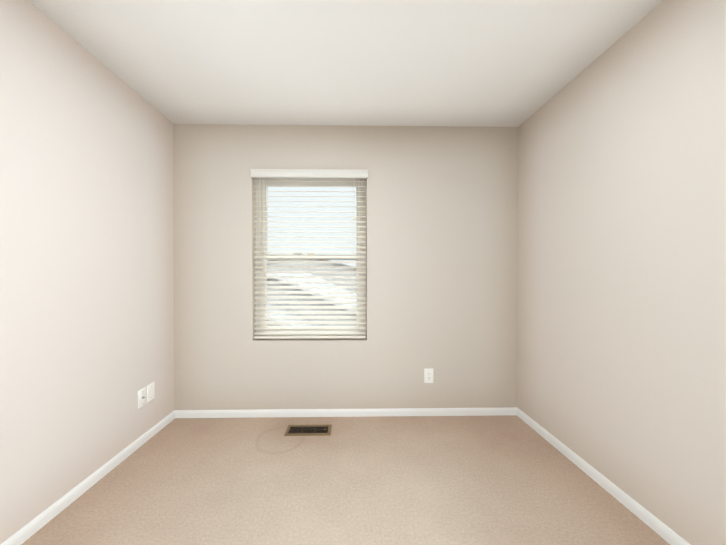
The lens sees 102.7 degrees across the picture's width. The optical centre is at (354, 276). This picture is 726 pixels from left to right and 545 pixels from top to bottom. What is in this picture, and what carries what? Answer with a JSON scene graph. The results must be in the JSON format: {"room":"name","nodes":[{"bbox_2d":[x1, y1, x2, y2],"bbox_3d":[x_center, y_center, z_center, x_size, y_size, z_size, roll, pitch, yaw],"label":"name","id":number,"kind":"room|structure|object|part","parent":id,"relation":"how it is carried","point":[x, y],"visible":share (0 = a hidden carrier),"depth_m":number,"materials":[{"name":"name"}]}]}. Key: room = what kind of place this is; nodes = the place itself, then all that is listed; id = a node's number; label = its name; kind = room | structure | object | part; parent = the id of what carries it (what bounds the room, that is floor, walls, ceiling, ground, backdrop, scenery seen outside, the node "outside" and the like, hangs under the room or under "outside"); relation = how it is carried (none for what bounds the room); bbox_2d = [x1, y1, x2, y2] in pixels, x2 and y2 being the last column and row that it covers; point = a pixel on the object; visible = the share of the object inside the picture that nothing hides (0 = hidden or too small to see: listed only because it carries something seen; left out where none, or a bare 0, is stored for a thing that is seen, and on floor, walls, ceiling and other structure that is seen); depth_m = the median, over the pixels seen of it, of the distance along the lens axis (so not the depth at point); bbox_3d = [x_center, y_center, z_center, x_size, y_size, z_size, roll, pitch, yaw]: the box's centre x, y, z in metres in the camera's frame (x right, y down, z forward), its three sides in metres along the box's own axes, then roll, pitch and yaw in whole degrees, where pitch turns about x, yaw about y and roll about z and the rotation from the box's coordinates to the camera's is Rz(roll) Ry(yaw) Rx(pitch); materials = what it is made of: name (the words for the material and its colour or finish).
{"room":"empty bedroom","nodes":[
{"label":"empty bedroom","id":0,"kind":"room"},
{"bbox_2d":[0,0,173,543],"bbox_3d":[-1.558,-0.034,0.598,0.160,2.450,3.970,0,0,-1],"label":"wall","id":1,"kind":"structure","parent":0,"point":[86,255],"depth_m":1.54,"materials":[{"name":"paint"}]},
{"bbox_2d":[0,411,174,544],"bbox_3d":[-1.472,1.161,0.600,0.013,0.061,3.636,0,0,-1],"label":"baseboard","id":2,"kind":"structure","parent":1,"relation":"attached to","point":[33,526],"depth_m":1.57,"materials":[{"name":"white wood"}]},
{"bbox_2d":[138,387,145,408],"bbox_3d":[-1.494,0.857,2.052,0.017,0.124,0.080,0,0,-1],"label":"outlet plate","id":3,"kind":"object","parent":1,"relation":"attached to","point":[141,397],"visible":1,"depth_m":2.04,"materials":[{"name":"white plastic"}]},
{"bbox_2d":[147,382,154,402],"bbox_3d":[-1.501,0.852,2.142,0.007,0.124,0.080,0,0,-1],"label":"electrical outlet plate","id":4,"kind":"object","parent":1,"relation":"attached to","point":[150,391],"visible":1,"depth_m":2.13,"materials":[{"name":"white plastic"}]},
{"bbox_2d":[21,415,669,544],"bbox_3d":[-0.028,1.251,0.632,3.220,0.120,3.970,0,0,-1],"label":"floor","id":5,"kind":"structure","parent":0,"point":[454,480],"depth_m":1.60,"materials":[{"name":"carpet"}]},
{"bbox_2d":[284,425,331,435],"bbox_3d":[-0.353,1.176,2.230,0.345,0.010,0.150,0,0,-1],"label":"air vent register","id":6,"kind":"object","parent":5,"relation":"on","point":[309,430],"visible":1,"depth_m":2.22,"materials":[{"name":"brown metal"}]},
{"bbox_2d":[173,124,517,409],"bbox_3d":[-0.061,-0.045,2.529,2.900,2.450,0.160,0,0,-1],"label":"wall","id":7,"kind":"structure","parent":0,"point":[442,251],"depth_m":2.45,"materials":[{"name":"paint"}]},
{"bbox_2d":[256,179,365,338],"bbox_3d":[-0.380,-0.171,2.562,0.966,1.426,0.092,0,0,-1],"label":"window","id":8,"kind":"structure","parent":7,"relation":"in","point":[258,223],"depth_m":2.55,"materials":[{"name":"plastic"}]},
{"bbox_2d":[250,169,367,338],"bbox_3d":[-0.378,-0.183,2.465,0.976,1.418,0.092,0,0,-1],"label":"window blinds","id":9,"kind":"object","parent":8,"relation":"attached to","point":[263,174],"visible":0.98,"depth_m":2.47,"materials":[{"name":"white plastic"}]},
{"bbox_3d":[-0.378,0.516,2.487,0.944,0.020,0.050,0,0,-1],"label":"rail","id":10,"kind":"part","parent":9,"relation":"part of","materials":[{"name":"beige plastic"}]},
{"bbox_3d":[-0.378,-0.858,2.479,0.944,0.040,0.054,0,0,-1],"label":"head rail","id":11,"kind":"part","parent":9,"relation":"part of","materials":[{"name":"white plastic"}]},
{"bbox_3d":[-0.380,0.156,2.551,0.886,0.699,0.030,0,0,-1],"label":"window sash","id":12,"kind":"part","parent":8,"relation":"part of","materials":[{"name":"white plastic"}]},
{"bbox_3d":[-0.380,-0.497,2.583,0.886,0.699,0.030,0,0,-1],"label":"window sash","id":13,"kind":"part","parent":8,"relation":"part of","materials":[{"name":"white plastic"}]},
{"bbox_3d":[-0.380,0.147,2.551,0.804,0.608,0.006,0,0,-1],"label":"sash glass","id":14,"kind":"part","parent":8,"relation":"part of","materials":[{"name":"clear glass"}]},
{"bbox_3d":[-0.380,-0.494,2.583,0.804,0.618,0.006,0,0,-1],"label":"sash glass","id":15,"kind":"part","parent":8,"relation":"part of","materials":[{"name":"clear glass"}]},
{"bbox_2d":[174,407,517,417],"bbox_3d":[-0.060,1.150,2.450,2.900,0.061,0.013,0,0,-1],"label":"baseboard","id":16,"kind":"structure","parent":7,"relation":"attached to","point":[341,412],"depth_m":2.44,"materials":[{"name":"white wood"}]},
{"bbox_2d":[424,368,433,382],"bbox_3d":[0.630,0.843,2.462,0.080,0.124,0.008,0,0,-1],"label":"duplex electrical outlet","id":17,"kind":"object","parent":7,"relation":"attached to","point":[428,375],"visible":1,"depth_m":2.46,"materials":[{"name":"white plastic"}]},
{"bbox_2d":[29,0,662,126],"bbox_3d":[-0.028,-1.319,0.617,3.220,0.120,3.970,0,0,-1],"label":"ceiling","id":18,"kind":"structure","parent":0,"point":[490,63],"depth_m":1.65,"materials":[{"name":"paint"}]},
{"bbox_2d":[517,0,725,544],"bbox_3d":[1.501,-0.034,0.651,0.160,2.450,3.970,0,0,-1],"label":"wall","id":19,"kind":"structure","parent":0,"point":[621,373],"depth_m":1.44,"materials":[{"name":"paint"}]},
{"bbox_2d":[517,408,690,544],"bbox_3d":[1.415,1.160,0.650,0.013,0.061,3.636,0,0,-1],"label":"baseboard","id":20,"kind":"structure","parent":19,"relation":"attached to","point":[657,526],"depth_m":1.57,"materials":[{"name":"white wood"}]},
{"label":"outside","id":21,"kind":"structure","parent":0,"visible":0},
{"bbox_2d":[266,253,356,325],"bbox_3d":[-1.021,0.646,61.897,160.000,7.160,116.000,0,0,-1],"label":"scenery","id":22,"kind":"structure","parent":21,"point":[311,269],"depth_m":10.41,"materials":[{"name":"grey"}]}
]}

